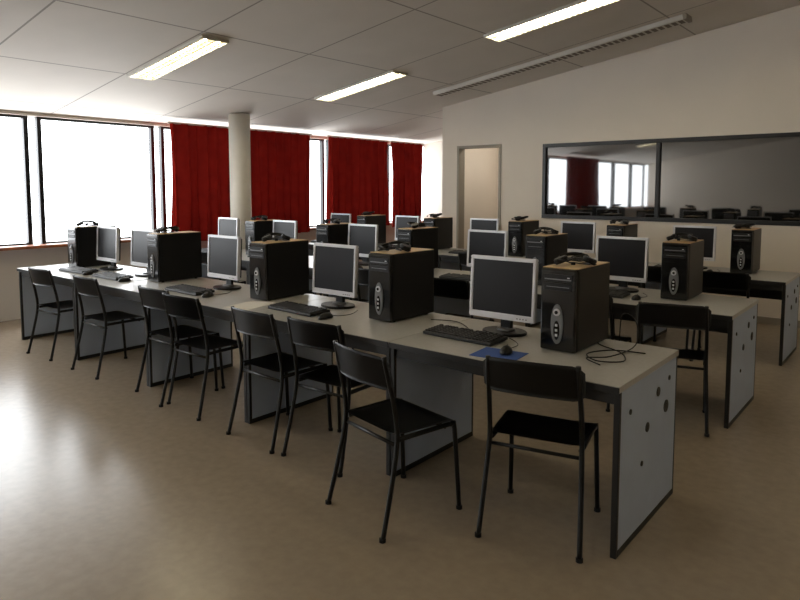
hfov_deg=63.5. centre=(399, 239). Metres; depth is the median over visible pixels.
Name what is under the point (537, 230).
headset
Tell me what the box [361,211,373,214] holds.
headset
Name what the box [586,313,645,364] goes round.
power cable
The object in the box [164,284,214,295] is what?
keyboard
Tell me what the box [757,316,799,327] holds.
baseboard
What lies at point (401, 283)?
computer tower
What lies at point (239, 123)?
column
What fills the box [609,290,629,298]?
keyboard
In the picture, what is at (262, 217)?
headset
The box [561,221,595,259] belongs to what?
computer monitor
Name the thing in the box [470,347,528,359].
mouse pad
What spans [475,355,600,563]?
chair
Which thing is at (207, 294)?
computer mouse
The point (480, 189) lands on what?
wall
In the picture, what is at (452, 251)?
keyboard
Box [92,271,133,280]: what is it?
keyboard
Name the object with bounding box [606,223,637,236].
computer tower
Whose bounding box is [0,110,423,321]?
wall
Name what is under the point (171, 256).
computer tower
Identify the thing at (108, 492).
floor
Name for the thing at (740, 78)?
wall
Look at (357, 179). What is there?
curtain
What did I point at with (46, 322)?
computer desk
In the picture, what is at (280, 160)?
curtain
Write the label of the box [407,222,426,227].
headset
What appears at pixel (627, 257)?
computer monitor
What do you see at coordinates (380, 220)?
computer tower
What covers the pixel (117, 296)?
computer desk
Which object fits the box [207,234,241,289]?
computer monitor
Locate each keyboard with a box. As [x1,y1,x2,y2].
[58,266,98,273]
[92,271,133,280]
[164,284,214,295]
[268,301,329,316]
[423,324,507,346]
[439,273,470,280]
[448,250,466,253]
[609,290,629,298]
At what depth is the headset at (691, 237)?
4.73 m
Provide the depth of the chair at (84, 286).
5.43 m
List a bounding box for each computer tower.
[67,225,116,266]
[147,231,201,281]
[245,219,276,254]
[249,239,308,300]
[316,223,353,244]
[357,215,385,243]
[369,247,433,321]
[397,227,437,268]
[423,217,452,248]
[508,220,538,256]
[525,233,567,285]
[540,261,609,353]
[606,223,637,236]
[660,239,703,300]
[730,228,761,273]
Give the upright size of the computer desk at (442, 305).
0.740 m
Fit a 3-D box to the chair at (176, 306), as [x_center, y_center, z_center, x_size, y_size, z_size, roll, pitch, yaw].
[-1.379,0.772,4.616,0.474,0.826,0.500,4,6,37]
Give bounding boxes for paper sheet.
[225,300,273,309]
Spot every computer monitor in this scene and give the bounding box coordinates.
[96,226,122,270]
[131,228,156,276]
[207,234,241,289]
[218,217,239,236]
[273,220,297,239]
[312,243,358,308]
[330,213,350,222]
[348,224,378,265]
[395,215,419,239]
[467,229,507,266]
[469,255,538,336]
[470,218,498,230]
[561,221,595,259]
[595,235,648,292]
[673,225,716,268]
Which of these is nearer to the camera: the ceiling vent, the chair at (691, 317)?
the chair at (691, 317)
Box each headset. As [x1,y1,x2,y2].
[76,220,98,225]
[155,226,178,232]
[251,215,267,219]
[262,233,290,241]
[322,218,340,223]
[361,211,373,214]
[379,241,410,251]
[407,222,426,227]
[427,213,441,217]
[512,216,527,220]
[533,227,558,233]
[553,252,596,265]
[610,219,628,224]
[666,233,697,241]
[733,223,755,228]
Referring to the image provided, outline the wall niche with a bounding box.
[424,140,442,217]
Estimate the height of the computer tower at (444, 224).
0.418 m
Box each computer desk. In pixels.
[17,264,146,359]
[72,271,225,386]
[146,282,329,422]
[202,249,248,283]
[246,297,470,475]
[247,256,360,295]
[309,242,396,291]
[325,266,470,301]
[378,247,466,253]
[388,319,678,559]
[433,272,540,315]
[438,252,527,326]
[528,256,660,326]
[609,285,758,428]
[640,266,799,365]
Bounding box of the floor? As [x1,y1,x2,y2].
[0,293,799,599]
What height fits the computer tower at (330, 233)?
0.418 m
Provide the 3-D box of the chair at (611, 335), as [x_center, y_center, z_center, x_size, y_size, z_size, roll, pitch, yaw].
[1.425,0.758,4.792,0.474,0.826,0.500,4,6,39]
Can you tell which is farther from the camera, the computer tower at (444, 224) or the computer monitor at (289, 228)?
the computer tower at (444, 224)
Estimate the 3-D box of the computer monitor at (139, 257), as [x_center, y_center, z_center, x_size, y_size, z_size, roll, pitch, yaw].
[-2.355,0.114,6.007,0.410,0.430,0.203,4,6,39]
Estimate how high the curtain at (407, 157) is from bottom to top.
1.640 m
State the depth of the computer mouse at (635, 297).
4.67 m
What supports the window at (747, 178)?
in the wall at (740, 78)
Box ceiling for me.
[0,0,799,144]
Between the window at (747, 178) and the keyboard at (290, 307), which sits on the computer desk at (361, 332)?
the keyboard at (290, 307)
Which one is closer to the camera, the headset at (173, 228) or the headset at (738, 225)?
the headset at (173, 228)
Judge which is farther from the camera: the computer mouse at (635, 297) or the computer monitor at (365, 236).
the computer monitor at (365, 236)
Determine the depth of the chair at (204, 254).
7.49 m
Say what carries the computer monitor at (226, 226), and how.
on the computer desk at (245, 258)
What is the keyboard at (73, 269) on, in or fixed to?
on the computer desk at (46, 322)
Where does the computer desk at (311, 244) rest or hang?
on the floor
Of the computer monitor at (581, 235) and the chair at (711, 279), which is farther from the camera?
the computer monitor at (581, 235)
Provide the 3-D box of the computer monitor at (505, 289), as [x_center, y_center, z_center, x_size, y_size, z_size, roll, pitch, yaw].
[0.586,0.306,3.609,0.410,0.430,0.203,4,6,38]
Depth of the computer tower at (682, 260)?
4.67 m
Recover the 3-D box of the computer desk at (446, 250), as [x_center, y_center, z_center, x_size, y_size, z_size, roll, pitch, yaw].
[0.229,0.487,8.658,1.236,0.740,0.800,4,6,39]
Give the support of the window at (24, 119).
in the wall at (10, 260)
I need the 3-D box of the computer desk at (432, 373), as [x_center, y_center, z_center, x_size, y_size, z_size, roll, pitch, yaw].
[0.671,0.913,3.361,1.240,0.740,0.800,4,6,39]
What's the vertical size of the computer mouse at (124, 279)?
0.037 m
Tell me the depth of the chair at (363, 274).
5.91 m
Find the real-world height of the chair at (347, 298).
0.826 m
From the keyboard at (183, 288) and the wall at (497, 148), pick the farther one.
the wall at (497, 148)
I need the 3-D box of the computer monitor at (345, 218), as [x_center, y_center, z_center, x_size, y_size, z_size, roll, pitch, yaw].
[-0.874,-0.186,9.725,0.410,0.430,0.203,4,6,39]
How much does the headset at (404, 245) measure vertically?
0.059 m
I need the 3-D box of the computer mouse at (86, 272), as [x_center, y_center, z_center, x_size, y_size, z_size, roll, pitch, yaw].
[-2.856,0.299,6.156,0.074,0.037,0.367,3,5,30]
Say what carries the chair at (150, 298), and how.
on the floor
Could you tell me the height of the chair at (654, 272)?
0.826 m
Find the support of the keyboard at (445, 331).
on the computer desk at (432, 373)
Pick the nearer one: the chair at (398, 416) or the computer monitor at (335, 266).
the chair at (398, 416)
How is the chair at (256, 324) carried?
on the floor
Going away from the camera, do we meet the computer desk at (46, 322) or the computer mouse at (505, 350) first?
the computer mouse at (505, 350)
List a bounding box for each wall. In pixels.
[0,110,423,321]
[442,5,799,320]
[464,148,496,248]
[497,148,498,218]
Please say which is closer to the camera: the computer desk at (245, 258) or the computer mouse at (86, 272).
the computer mouse at (86, 272)
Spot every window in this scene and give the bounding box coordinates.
[0,114,391,246]
[541,132,799,225]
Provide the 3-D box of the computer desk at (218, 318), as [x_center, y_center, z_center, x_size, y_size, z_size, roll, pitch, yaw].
[-1.244,0.787,4.934,1.236,0.740,0.800,4,6,39]
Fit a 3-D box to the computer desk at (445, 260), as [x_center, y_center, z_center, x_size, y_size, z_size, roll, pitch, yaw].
[1.186,0.550,7.872,1.236,0.740,0.800,4,6,39]
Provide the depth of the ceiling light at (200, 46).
6.31 m
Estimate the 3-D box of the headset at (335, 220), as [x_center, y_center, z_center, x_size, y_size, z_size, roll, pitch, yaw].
[-0.740,-0.206,7.063,0.195,0.059,0.196,-2,5,-28]
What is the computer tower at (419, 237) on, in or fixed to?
on the computer desk at (364, 290)
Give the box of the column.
[228,113,251,283]
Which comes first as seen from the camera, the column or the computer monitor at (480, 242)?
the computer monitor at (480, 242)
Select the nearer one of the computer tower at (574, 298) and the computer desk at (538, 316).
the computer tower at (574, 298)
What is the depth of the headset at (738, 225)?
6.19 m
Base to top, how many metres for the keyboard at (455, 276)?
0.033 m
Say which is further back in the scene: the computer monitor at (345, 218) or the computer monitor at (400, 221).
the computer monitor at (345, 218)
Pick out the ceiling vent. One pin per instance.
(683, 18)
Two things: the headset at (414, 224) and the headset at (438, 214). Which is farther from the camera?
the headset at (438, 214)
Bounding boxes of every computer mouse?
[82,270,114,274]
[118,277,147,281]
[202,291,230,297]
[318,310,357,318]
[499,338,517,354]
[631,293,646,299]
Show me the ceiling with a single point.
(61, 57)
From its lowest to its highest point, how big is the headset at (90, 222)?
0.059 m
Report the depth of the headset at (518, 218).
7.69 m
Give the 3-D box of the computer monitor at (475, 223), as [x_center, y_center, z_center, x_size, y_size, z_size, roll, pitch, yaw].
[1.070,-0.057,8.127,0.410,0.430,0.203,4,6,39]
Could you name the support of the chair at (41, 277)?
on the floor
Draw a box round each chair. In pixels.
[26,267,72,360]
[71,275,144,379]
[135,285,224,404]
[159,292,242,420]
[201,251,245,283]
[226,306,332,453]
[281,316,371,477]
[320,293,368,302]
[325,340,461,543]
[352,268,368,348]
[434,277,493,321]
[458,252,491,319]
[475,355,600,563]
[606,294,631,411]
[636,301,710,436]
[640,266,700,348]
[689,271,750,360]
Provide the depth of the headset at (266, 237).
4.73 m
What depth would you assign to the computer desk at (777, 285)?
6.00 m
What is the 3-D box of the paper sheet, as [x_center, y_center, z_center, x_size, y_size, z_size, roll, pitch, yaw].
[-1.038,0.451,4.483,0.210,0.002,0.297,2,5,28]
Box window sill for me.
[0,220,422,250]
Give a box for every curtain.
[167,121,229,240]
[250,129,311,232]
[326,135,388,224]
[389,141,423,226]
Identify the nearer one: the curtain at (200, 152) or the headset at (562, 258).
the headset at (562, 258)
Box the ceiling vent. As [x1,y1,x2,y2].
[433,13,691,96]
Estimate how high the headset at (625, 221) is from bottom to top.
0.059 m
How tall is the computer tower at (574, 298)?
0.418 m
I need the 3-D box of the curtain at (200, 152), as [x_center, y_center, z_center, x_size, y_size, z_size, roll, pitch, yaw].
[-2.773,-0.806,9.145,0.139,1.640,1.060,4,6,39]
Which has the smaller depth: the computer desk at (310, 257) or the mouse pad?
the mouse pad
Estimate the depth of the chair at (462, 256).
7.44 m
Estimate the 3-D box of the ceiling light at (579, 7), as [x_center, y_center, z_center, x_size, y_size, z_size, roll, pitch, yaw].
[1.484,-2.206,6.435,1.360,0.032,0.290,-8,-1,40]
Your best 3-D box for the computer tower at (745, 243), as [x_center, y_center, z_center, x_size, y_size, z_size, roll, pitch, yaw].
[3.348,0.099,6.265,0.191,0.418,0.439,4,6,38]
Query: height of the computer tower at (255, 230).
0.418 m
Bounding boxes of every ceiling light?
[127,35,228,80]
[314,70,407,101]
[483,0,619,41]
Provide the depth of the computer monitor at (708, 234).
6.45 m
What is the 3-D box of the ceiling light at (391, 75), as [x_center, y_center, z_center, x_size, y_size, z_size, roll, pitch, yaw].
[-0.516,-1.941,8.202,1.360,0.031,0.290,-8,-1,40]
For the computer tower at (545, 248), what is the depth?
5.37 m
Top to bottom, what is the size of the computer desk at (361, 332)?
0.740 m
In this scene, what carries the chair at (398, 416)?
on the floor
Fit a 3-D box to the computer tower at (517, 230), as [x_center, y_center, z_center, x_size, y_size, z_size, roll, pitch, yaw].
[1.485,-0.024,7.796,0.192,0.418,0.439,4,6,40]
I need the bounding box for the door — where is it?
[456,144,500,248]
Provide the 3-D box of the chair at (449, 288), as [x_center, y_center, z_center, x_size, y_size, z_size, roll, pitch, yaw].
[0.502,0.705,5.446,0.474,0.826,0.500,3,6,36]
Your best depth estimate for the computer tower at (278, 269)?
4.71 m
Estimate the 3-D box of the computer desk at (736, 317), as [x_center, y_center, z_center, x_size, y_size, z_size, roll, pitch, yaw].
[1.886,0.795,4.830,1.240,0.740,0.800,4,6,39]
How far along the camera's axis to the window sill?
7.65 m
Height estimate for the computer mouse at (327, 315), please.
0.037 m
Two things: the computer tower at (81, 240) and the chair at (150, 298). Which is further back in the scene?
the computer tower at (81, 240)
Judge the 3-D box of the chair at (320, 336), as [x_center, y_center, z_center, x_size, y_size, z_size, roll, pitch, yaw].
[-0.357,0.840,3.776,0.474,0.826,0.500,4,6,37]
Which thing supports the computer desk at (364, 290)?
on the floor

